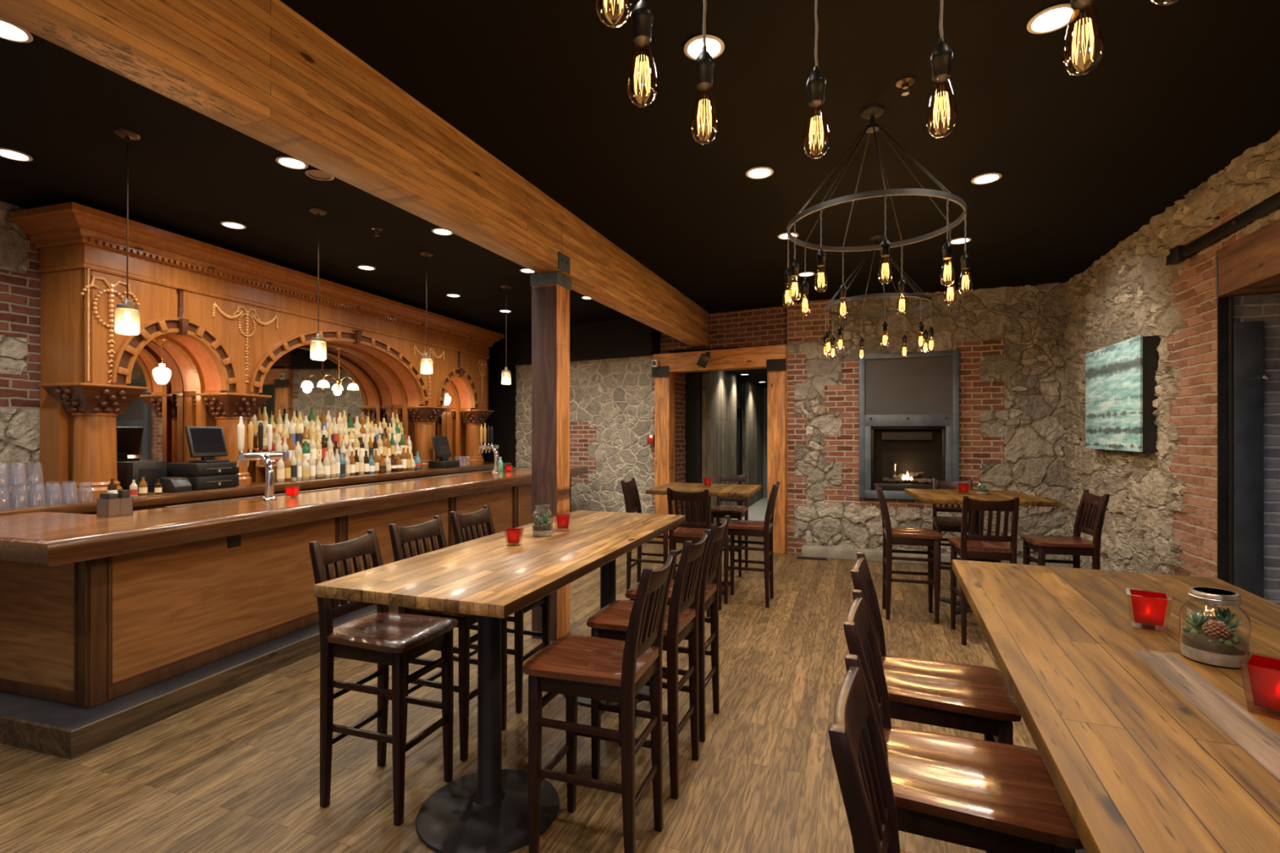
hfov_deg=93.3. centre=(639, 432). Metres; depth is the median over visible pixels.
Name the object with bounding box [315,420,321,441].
liquor bottle
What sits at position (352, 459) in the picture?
liquor bottle
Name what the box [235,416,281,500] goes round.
tap tower
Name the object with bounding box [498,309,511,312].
recessed light
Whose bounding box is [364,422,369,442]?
liquor bottle
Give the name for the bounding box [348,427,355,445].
liquor bottle
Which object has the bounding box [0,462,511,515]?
countertop
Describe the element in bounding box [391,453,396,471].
liquor bottle
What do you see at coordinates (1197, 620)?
plant
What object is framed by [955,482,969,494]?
candle holder
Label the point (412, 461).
liquor bottle
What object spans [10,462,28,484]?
pint glass
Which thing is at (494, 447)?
tap tower
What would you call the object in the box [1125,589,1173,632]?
candle holder
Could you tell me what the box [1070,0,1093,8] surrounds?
socket
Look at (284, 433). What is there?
liquor bottle
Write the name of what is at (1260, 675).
candle holder
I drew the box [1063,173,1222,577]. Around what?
wall
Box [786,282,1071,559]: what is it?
wall
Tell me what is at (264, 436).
liquor bottle
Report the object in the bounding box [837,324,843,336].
socket
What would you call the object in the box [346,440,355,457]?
liquor bottle
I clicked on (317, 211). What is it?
jar pendant
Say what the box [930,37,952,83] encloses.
socket
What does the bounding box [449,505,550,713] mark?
bar stool
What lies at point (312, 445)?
liquor bottle
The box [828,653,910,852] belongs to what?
bar stool
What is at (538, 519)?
plant
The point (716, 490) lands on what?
bar table
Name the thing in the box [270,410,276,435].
liquor bottle
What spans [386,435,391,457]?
liquor bottle
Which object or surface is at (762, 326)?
wall
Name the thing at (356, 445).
liquor bottle
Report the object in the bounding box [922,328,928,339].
socket
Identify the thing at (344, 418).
liquor bottle
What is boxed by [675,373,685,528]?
wall
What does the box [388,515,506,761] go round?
bar stool
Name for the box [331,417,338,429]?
liquor bottle
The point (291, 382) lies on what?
mirror
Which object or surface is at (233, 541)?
outlet plate
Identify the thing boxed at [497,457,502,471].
bottle
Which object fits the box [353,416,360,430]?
liquor bottle
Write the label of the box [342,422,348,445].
liquor bottle
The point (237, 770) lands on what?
floor
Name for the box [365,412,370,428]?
liquor bottle
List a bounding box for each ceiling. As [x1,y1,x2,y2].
[0,0,1279,333]
[669,346,767,387]
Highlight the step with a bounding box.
[0,604,398,759]
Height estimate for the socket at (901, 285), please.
0.092 m
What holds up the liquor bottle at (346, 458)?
on the bar
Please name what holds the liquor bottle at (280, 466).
on the bar
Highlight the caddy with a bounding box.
[96,489,133,517]
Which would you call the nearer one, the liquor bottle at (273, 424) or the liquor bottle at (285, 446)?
the liquor bottle at (285, 446)
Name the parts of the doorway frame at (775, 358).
steel plate, post, steel plate, post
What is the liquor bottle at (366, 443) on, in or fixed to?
on the shelf
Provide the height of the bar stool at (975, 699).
1.165 m
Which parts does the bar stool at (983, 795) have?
crest rail, leg, leg, rail, seat, leg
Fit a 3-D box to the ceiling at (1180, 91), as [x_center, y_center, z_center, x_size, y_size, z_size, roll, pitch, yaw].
[-1.012,-1.850,3.957,11.800,0.120,12.750,0,0,20]
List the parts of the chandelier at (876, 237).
rod, rod, rod, rod, rod, cord, rod, rod, rod, rod, cord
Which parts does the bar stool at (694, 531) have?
leg, crest rail, seat, rail, leg, leg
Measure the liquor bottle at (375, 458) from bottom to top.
0.302 m
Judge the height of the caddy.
0.165 m
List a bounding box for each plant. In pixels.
[533,515,541,522]
[540,512,551,523]
[1183,609,1208,630]
[1206,607,1241,633]
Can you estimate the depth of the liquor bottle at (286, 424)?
6.83 m
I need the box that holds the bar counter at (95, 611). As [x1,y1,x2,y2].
[0,466,588,708]
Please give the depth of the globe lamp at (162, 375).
5.39 m
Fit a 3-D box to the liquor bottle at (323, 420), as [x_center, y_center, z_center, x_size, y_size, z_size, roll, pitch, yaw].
[-3.851,-0.150,7.354,0.062,0.357,0.062,0,0,17]
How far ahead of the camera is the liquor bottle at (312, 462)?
6.69 m
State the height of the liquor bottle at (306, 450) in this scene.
0.250 m
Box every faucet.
[235,451,243,466]
[245,450,253,466]
[255,450,262,466]
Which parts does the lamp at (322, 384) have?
lamp shade, arm, stem, arm, lamp shade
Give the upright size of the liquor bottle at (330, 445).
0.323 m
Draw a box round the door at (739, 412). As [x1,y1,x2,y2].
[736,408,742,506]
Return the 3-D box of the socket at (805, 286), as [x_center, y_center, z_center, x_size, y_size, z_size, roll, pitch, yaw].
[1.017,-0.900,3.723,0.047,0.092,0.047,0,0,20]
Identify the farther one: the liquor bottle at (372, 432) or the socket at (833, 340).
the liquor bottle at (372, 432)
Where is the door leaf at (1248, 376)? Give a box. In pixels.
[1232,320,1270,598]
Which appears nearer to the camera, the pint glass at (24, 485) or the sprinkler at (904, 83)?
the sprinkler at (904, 83)
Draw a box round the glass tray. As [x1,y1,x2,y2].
[0,481,46,486]
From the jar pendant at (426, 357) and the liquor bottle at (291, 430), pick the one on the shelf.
the liquor bottle at (291, 430)
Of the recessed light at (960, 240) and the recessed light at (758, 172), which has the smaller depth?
the recessed light at (758, 172)
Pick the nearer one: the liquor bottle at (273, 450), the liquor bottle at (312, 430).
the liquor bottle at (273, 450)
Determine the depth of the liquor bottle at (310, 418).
7.17 m
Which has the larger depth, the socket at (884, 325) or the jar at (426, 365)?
the jar at (426, 365)
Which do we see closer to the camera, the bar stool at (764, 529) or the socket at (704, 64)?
the socket at (704, 64)
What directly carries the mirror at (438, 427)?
attached to the bar
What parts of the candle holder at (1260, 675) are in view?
glass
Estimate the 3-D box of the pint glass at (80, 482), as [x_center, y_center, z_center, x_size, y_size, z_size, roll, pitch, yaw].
[-4.125,0.436,4.498,0.089,0.145,0.089,0,0,20]
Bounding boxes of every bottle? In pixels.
[106,478,117,493]
[129,480,137,497]
[138,476,147,495]
[154,478,161,494]
[248,414,257,435]
[256,407,262,435]
[257,429,266,448]
[262,403,267,431]
[266,419,271,444]
[266,435,275,464]
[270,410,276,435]
[272,426,281,446]
[275,409,282,435]
[275,432,282,464]
[276,453,284,481]
[280,421,288,445]
[281,437,288,462]
[282,413,289,431]
[284,449,290,481]
[287,434,294,460]
[288,420,295,447]
[289,450,297,480]
[290,411,297,426]
[294,419,302,447]
[294,441,302,462]
[296,453,302,479]
[297,411,303,434]
[302,426,310,446]
[302,440,310,462]
[302,456,310,479]
[303,415,310,433]
[307,414,315,441]
[308,408,315,426]
[308,435,316,462]
[308,452,315,479]
[315,415,321,429]
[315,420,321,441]
[315,434,321,462]
[315,451,324,478]
[320,405,326,431]
[320,435,327,462]
[321,426,328,442]
[323,446,330,477]
[325,406,331,430]
[326,422,333,443]
[327,434,333,459]
[329,451,336,477]
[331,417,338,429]
[332,421,338,445]
[333,440,341,457]
[334,448,340,476]
[337,412,343,428]
[337,423,343,445]
[339,435,347,457]
[339,452,345,475]
[342,406,347,429]
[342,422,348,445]
[344,451,350,475]
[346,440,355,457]
[347,415,355,435]
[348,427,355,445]
[349,451,355,475]
[352,434,359,456]
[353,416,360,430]
[353,426,360,442]
[354,449,359,475]
[358,450,364,474]
[359,422,365,442]
[360,407,365,427]
[360,436,364,457]
[363,436,368,457]
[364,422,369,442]
[364,450,368,474]
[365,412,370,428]
[368,421,375,443]
[368,437,373,458]
[368,454,374,473]
[370,408,376,427]
[373,436,377,457]
[373,449,378,473]
[374,423,378,442]
[376,417,382,428]
[377,422,382,440]
[377,434,382,458]
[378,453,386,472]
[382,413,387,434]
[382,427,387,440]
[382,431,386,457]
[384,453,391,472]
[386,413,392,428]
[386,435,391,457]
[387,422,392,441]
[390,412,395,428]
[390,433,395,457]
[391,423,395,444]
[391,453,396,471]
[395,413,399,427]
[395,422,399,444]
[395,440,401,457]
[395,453,402,471]
[399,422,403,439]
[400,430,404,452]
[400,447,406,471]
[404,430,407,453]
[405,444,410,470]
[407,435,412,453]
[410,449,415,470]
[413,451,422,469]
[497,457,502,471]
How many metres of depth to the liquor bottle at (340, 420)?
7.58 m
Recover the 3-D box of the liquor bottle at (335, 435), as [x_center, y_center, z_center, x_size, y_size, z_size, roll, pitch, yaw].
[-3.716,0.007,7.362,0.077,0.305,0.077,0,0,17]
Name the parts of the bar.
panel, bead moulding, arch moulding, arch moulding, cash drawer, cash drawer, drawer, drawer, cornice, dentil moulding, arch moulding, arch moulding, arch moulding, arch moulding, panel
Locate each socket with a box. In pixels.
[631,0,653,46]
[694,46,714,90]
[783,267,791,284]
[790,258,799,276]
[801,279,808,294]
[806,65,826,107]
[816,247,826,266]
[822,333,827,342]
[825,328,831,338]
[830,335,835,345]
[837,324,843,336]
[839,283,847,297]
[858,337,863,346]
[880,236,890,257]
[881,320,887,331]
[897,278,906,293]
[902,333,906,343]
[917,320,924,332]
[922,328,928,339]
[928,326,933,337]
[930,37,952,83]
[942,239,952,259]
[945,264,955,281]
[960,250,970,269]
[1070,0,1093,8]
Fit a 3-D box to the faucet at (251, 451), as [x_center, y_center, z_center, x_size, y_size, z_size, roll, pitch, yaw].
[-3.153,0.207,4.887,0.085,0.132,0.032,0,0,17]
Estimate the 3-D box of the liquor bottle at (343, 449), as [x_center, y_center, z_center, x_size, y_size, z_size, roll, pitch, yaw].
[-3.594,0.186,7.317,0.109,0.296,0.109,0,0,17]
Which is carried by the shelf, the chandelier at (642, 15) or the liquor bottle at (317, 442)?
the liquor bottle at (317, 442)
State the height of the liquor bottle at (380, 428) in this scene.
0.308 m
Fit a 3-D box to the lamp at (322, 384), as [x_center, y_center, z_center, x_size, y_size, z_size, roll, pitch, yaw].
[-3.833,-0.816,7.692,0.140,0.532,0.630,0,0,17]
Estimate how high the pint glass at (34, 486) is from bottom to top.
0.145 m
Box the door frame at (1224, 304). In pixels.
[1215,256,1232,584]
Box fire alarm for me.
[647,435,654,444]
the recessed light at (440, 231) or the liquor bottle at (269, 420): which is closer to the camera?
the recessed light at (440, 231)
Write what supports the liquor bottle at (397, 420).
on the shelf
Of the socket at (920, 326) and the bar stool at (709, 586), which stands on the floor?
the bar stool at (709, 586)
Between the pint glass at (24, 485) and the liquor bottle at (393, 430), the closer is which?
the pint glass at (24, 485)
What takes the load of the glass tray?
on the pint glass
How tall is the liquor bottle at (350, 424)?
0.254 m
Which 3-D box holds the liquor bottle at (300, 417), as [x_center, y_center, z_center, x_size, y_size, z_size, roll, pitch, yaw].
[-3.953,-0.112,7.026,0.072,0.282,0.072,0,0,17]
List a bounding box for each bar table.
[313,510,685,852]
[645,482,761,595]
[904,488,1058,614]
[951,559,1279,852]
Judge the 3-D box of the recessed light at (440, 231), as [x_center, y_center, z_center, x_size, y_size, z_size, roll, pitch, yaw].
[-1.750,-1.784,5.357,0.188,0.012,0.188,0,0,20]
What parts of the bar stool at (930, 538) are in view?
crest rail, leg, leg, seat, leg, leg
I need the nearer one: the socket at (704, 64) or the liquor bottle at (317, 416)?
the socket at (704, 64)
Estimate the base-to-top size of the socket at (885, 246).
0.092 m
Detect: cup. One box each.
[506,528,521,543]
[555,513,569,528]
[703,477,711,485]
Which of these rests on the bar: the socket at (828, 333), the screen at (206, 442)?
the screen at (206, 442)
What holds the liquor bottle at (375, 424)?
on the shelf
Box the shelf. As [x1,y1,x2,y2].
[247,435,419,481]
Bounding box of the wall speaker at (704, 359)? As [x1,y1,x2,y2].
[696,351,710,368]
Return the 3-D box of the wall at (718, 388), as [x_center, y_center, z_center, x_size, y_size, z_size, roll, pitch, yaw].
[2.072,0.250,12.555,0.060,2.800,6.180,0,0,20]
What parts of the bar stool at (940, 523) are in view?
leg, leg, rail, seat, crest rail, leg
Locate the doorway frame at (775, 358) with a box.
[652,344,788,554]
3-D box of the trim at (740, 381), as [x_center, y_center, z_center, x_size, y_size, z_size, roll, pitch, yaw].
[2.045,-0.825,12.555,0.090,0.650,1.000,0,0,20]
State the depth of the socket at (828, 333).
5.47 m
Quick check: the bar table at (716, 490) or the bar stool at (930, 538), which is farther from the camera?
the bar table at (716, 490)
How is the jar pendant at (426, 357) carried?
hanging from the ceiling at (1180, 91)
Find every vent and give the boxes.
[139,467,161,486]
[795,556,827,560]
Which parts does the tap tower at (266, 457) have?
tap handle, tap handle, tap handle, tap handle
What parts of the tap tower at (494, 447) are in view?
tap handle, tap handle, tap handle, tap handle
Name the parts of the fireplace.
burner, frame, panel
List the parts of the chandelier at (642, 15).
bulb, bulb, cord, bulb, cord, bulb, cord, bulb, bulb, bulb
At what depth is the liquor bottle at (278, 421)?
6.74 m
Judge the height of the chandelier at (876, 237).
1.070 m
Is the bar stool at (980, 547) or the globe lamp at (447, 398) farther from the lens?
the globe lamp at (447, 398)
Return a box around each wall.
[0,200,40,499]
[482,333,516,467]
[515,355,654,538]
[660,305,787,353]
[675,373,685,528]
[684,372,702,523]
[702,370,763,523]
[763,387,767,497]
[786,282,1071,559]
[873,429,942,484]
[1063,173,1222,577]
[1212,130,1279,248]
[1232,293,1279,605]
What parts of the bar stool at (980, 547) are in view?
leg, leg, seat, rail, crest rail, leg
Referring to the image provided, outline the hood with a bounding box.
[881,431,932,439]
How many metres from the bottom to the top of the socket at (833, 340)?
0.092 m
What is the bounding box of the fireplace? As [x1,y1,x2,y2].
[858,350,959,499]
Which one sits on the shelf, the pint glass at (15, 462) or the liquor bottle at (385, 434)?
the liquor bottle at (385, 434)
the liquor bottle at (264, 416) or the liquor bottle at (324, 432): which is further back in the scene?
the liquor bottle at (324, 432)
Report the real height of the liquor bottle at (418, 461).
0.254 m
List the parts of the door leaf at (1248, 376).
knob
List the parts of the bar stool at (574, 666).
leg, leg, seat, leg, rail, crest rail, leg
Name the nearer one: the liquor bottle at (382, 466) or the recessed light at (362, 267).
the recessed light at (362, 267)
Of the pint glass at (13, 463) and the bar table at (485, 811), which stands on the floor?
the bar table at (485, 811)
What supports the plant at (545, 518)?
on the jar at (540, 529)
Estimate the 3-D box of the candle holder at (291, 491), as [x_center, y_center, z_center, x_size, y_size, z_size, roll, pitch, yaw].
[-2.923,0.497,5.084,0.090,0.087,0.090,0,0,3]
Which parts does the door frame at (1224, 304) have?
corner plate, jamb plate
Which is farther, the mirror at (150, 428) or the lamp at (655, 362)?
the lamp at (655, 362)
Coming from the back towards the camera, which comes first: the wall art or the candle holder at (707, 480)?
the candle holder at (707, 480)
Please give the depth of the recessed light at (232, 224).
5.19 m
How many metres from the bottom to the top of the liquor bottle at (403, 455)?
0.315 m
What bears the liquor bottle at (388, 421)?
on the shelf
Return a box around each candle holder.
[285,486,299,497]
[504,528,524,546]
[505,465,511,471]
[554,513,571,531]
[702,477,712,487]
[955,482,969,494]
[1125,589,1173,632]
[1239,652,1279,711]
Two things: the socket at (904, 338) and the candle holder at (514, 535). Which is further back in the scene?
the socket at (904, 338)
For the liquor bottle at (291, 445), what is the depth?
6.57 m
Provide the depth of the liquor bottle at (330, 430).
7.27 m
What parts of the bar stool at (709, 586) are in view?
leg, seat, leg, rail, leg, crest rail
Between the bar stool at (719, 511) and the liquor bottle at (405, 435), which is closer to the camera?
the bar stool at (719, 511)
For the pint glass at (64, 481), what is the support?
on the bar
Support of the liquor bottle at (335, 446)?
on the shelf
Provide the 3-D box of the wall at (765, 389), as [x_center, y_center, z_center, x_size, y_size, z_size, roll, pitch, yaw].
[3.875,0.250,15.242,2.100,2.800,0.100,0,0,20]
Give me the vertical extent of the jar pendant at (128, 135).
1.200 m
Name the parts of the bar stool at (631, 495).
leg, crest rail, rail, leg, leg, leg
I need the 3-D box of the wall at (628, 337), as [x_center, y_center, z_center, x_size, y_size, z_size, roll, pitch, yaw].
[-0.011,-1.495,9.709,4.880,0.590,0.600,0,0,30]
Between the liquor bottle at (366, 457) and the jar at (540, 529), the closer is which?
the jar at (540, 529)
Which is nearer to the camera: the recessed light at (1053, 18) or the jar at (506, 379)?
the recessed light at (1053, 18)
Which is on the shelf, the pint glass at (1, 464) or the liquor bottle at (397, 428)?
the liquor bottle at (397, 428)
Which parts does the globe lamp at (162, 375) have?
glass globe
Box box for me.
[116,460,167,493]
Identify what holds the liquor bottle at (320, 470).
on the bar
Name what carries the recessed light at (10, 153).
in the ceiling at (1180, 91)
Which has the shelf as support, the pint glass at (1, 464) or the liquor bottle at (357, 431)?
the liquor bottle at (357, 431)
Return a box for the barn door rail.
[1166,191,1279,266]
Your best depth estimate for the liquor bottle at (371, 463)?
7.55 m
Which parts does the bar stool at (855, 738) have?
crest rail, leg, leg, rail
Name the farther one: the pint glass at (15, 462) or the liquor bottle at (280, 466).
the liquor bottle at (280, 466)
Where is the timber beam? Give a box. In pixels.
[0,0,708,347]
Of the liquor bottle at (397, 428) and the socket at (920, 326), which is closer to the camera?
the socket at (920, 326)
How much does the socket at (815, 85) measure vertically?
0.092 m
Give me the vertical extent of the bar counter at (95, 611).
0.984 m
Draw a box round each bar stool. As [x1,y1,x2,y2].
[308,529,457,826]
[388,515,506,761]
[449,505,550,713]
[522,550,677,852]
[586,528,711,799]
[620,477,675,591]
[625,515,729,742]
[666,488,721,622]
[711,471,748,577]
[721,481,780,608]
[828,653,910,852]
[843,589,1084,852]
[850,551,1022,852]
[875,484,942,623]
[932,478,973,594]
[947,495,1019,645]
[1019,489,1110,569]
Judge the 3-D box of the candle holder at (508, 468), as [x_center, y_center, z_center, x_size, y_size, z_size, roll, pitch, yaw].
[-1.821,0.497,8.397,0.090,0.087,0.090,0,0,3]
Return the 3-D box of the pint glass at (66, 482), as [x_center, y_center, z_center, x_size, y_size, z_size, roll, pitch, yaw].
[-4.154,0.436,4.406,0.089,0.145,0.089,0,0,20]
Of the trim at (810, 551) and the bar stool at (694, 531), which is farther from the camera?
the trim at (810, 551)
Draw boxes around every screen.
[184,426,229,462]
[428,435,459,468]
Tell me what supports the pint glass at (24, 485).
on the bar
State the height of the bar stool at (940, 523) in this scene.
1.165 m
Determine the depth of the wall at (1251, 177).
3.82 m
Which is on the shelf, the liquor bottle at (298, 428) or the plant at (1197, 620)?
the liquor bottle at (298, 428)
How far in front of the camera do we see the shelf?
6.36 m
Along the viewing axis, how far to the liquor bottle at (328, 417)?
7.41 m
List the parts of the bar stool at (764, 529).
leg, leg, seat, leg, leg, crest rail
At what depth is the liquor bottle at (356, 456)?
7.33 m
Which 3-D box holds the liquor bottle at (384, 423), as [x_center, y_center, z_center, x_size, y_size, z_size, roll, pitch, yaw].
[-3.541,-0.115,8.359,0.090,0.288,0.090,0,0,17]
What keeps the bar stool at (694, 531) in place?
on the floor
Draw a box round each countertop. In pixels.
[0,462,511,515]
[0,466,577,540]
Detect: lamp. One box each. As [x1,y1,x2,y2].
[152,338,171,384]
[316,346,359,390]
[444,388,450,404]
[652,360,658,367]
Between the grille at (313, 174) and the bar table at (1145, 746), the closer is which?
the bar table at (1145, 746)
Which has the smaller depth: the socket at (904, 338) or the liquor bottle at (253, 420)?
the socket at (904, 338)
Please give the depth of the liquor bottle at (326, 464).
6.88 m
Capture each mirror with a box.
[115,341,182,462]
[246,345,391,435]
[432,404,445,460]
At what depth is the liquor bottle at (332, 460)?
6.96 m
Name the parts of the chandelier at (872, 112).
cord, cord, cord, cord, rod, rod, rod, cord, rod, rod, rod, cord, rod, cord, rod, rod, rod, cord, cord, cord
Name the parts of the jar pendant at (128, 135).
stem, lid, bulb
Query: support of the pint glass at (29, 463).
on the glass tray
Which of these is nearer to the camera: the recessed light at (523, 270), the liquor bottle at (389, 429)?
the recessed light at (523, 270)
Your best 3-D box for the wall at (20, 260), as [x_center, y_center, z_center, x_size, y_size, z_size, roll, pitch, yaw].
[-5.216,-0.070,3.764,0.001,3.440,4.000,0,0,17]
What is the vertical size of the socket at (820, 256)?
0.092 m
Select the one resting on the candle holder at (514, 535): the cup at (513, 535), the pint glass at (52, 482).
the cup at (513, 535)
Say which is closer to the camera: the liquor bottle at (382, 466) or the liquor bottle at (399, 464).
the liquor bottle at (382, 466)
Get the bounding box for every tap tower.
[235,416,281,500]
[478,423,499,473]
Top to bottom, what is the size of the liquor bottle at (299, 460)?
0.300 m
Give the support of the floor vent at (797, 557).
in the floor
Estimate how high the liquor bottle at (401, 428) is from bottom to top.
0.316 m
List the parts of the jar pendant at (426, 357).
stem, lid, bulb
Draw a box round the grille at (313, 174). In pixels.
[308,170,331,178]
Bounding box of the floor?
[0,497,1037,852]
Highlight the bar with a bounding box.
[0,201,511,515]
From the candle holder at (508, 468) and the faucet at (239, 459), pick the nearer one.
the faucet at (239, 459)
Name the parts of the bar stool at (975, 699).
crest rail, leg, leg, rail, seat, leg, leg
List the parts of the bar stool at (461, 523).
leg, crest rail, leg, leg, leg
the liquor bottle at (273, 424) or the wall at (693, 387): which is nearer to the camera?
the liquor bottle at (273, 424)
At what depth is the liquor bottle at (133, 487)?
4.81 m
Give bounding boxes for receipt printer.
[160,476,191,492]
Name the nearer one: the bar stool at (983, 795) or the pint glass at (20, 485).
the bar stool at (983, 795)
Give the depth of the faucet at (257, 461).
4.97 m
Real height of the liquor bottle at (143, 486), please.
0.151 m
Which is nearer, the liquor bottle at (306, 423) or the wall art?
the wall art
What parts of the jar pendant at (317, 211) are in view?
stem, lid, bulb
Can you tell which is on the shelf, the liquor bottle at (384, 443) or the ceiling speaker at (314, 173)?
the liquor bottle at (384, 443)
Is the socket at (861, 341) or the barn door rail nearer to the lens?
the barn door rail
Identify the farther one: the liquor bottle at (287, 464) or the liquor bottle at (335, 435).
the liquor bottle at (335, 435)
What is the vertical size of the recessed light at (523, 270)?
0.012 m
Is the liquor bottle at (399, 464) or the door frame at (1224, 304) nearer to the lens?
the door frame at (1224, 304)
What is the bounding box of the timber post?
[530,271,571,640]
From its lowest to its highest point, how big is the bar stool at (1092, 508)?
1.165 m
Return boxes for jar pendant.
[112,128,141,335]
[309,208,327,360]
[419,252,433,374]
[501,284,511,385]
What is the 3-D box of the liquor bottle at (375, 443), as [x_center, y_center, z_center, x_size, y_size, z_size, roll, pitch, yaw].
[-3.432,0.187,7.829,0.073,0.293,0.073,0,0,17]
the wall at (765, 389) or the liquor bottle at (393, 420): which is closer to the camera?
the liquor bottle at (393, 420)
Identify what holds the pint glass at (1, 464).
on the glass tray
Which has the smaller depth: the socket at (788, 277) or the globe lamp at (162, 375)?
the socket at (788, 277)
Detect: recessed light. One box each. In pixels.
[0,17,33,42]
[0,146,32,161]
[220,221,246,229]
[275,155,308,168]
[356,265,376,270]
[431,227,453,235]
[445,293,461,297]
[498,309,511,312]
[519,267,535,273]
[581,296,591,299]
[684,34,724,60]
[745,166,773,178]
[777,231,798,239]
[798,271,814,276]
[951,237,971,244]
[971,172,1001,184]
[1026,3,1079,33]
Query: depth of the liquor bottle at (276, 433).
6.56 m
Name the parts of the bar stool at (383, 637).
leg, crest rail, rail, leg, seat, leg, leg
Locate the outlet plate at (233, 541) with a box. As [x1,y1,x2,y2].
[227,535,240,547]
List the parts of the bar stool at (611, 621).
leg, leg, seat, leg, rail, crest rail, leg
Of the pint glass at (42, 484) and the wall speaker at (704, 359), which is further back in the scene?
the wall speaker at (704, 359)
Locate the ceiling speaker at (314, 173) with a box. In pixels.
[305,168,334,180]
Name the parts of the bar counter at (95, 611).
panel, rail, panel, panel moulding, drip rail, panel, panel moulding, panel, panel moulding, panel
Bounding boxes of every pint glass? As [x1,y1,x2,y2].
[0,463,8,484]
[0,485,10,508]
[0,487,10,508]
[8,462,26,482]
[8,463,26,484]
[9,484,26,505]
[9,485,28,508]
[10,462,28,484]
[11,484,28,506]
[26,462,44,484]
[27,484,44,503]
[28,484,45,506]
[29,485,45,505]
[44,481,60,502]
[45,480,61,501]
[45,483,62,505]
[46,482,62,503]
[60,480,75,501]
[62,481,78,502]
[62,482,78,503]
[78,481,93,501]
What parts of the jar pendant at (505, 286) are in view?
lid, stem, bulb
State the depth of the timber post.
4.83 m
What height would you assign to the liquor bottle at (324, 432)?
0.248 m
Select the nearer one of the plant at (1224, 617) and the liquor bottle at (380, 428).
the plant at (1224, 617)
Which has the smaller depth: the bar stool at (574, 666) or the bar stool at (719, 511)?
the bar stool at (574, 666)
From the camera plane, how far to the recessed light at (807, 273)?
6.78 m
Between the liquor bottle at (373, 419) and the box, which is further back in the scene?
the liquor bottle at (373, 419)
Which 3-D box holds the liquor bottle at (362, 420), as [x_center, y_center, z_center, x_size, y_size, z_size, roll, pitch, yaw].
[-3.661,-0.152,7.986,0.078,0.362,0.078,0,0,17]
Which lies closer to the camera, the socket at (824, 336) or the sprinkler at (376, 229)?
the sprinkler at (376, 229)
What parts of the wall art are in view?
frame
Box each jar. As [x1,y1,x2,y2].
[114,308,139,335]
[310,340,326,360]
[420,359,432,374]
[501,373,511,385]
[532,504,552,537]
[975,480,989,494]
[1179,586,1250,668]
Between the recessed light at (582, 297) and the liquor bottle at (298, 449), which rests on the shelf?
the liquor bottle at (298, 449)
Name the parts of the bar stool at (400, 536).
leg, crest rail, seat, leg, leg, leg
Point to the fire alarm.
(651, 438)
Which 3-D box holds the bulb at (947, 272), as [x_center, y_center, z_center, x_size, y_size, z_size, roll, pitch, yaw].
[1.746,-0.900,3.401,0.047,0.092,0.047,0,0,20]
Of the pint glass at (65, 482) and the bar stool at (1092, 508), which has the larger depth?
the bar stool at (1092, 508)
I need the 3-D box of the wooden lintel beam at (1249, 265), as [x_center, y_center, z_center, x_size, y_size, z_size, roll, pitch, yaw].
[4.023,-1.097,2.818,1.015,0.325,2.540,0,0,20]
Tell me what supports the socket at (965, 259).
attached to the chandelier at (872, 112)
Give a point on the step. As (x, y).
(61, 730)
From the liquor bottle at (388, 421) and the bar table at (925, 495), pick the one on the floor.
the bar table at (925, 495)
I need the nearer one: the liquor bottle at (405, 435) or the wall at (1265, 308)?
the wall at (1265, 308)
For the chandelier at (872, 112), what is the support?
hanging from the ceiling at (1180, 91)
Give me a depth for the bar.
5.78 m
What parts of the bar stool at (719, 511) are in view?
leg, leg, seat, rail, crest rail, leg, leg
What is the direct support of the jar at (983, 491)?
on the bar table at (925, 495)
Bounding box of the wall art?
[1085,335,1160,452]
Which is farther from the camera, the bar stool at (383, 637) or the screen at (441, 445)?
the screen at (441, 445)
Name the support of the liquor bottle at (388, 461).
on the bar
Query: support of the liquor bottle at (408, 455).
on the bar
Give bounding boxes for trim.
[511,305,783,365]
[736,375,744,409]
[801,544,1070,568]
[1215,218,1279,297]
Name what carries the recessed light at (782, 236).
in the ceiling at (1180, 91)
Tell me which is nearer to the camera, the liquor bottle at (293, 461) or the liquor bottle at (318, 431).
the liquor bottle at (293, 461)
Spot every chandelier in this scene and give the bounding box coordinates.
[594,0,1178,159]
[782,104,972,319]
[822,234,934,359]
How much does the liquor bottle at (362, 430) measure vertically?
0.298 m
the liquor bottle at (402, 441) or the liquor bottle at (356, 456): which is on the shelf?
the liquor bottle at (402, 441)
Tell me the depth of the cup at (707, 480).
6.47 m
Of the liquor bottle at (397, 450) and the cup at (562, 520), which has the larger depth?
the liquor bottle at (397, 450)
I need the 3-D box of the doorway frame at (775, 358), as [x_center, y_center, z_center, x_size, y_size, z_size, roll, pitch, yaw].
[1.140,0.225,8.812,2.070,2.850,0.267,0,0,30]
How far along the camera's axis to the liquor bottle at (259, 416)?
6.50 m
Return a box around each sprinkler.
[371,226,382,236]
[895,77,915,96]
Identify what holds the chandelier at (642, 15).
hanging from the ceiling at (1180, 91)
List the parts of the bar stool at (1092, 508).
leg, leg, seat, leg, rail, crest rail, leg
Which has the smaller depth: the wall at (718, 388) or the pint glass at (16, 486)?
the pint glass at (16, 486)
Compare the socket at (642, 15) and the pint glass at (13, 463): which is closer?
the socket at (642, 15)

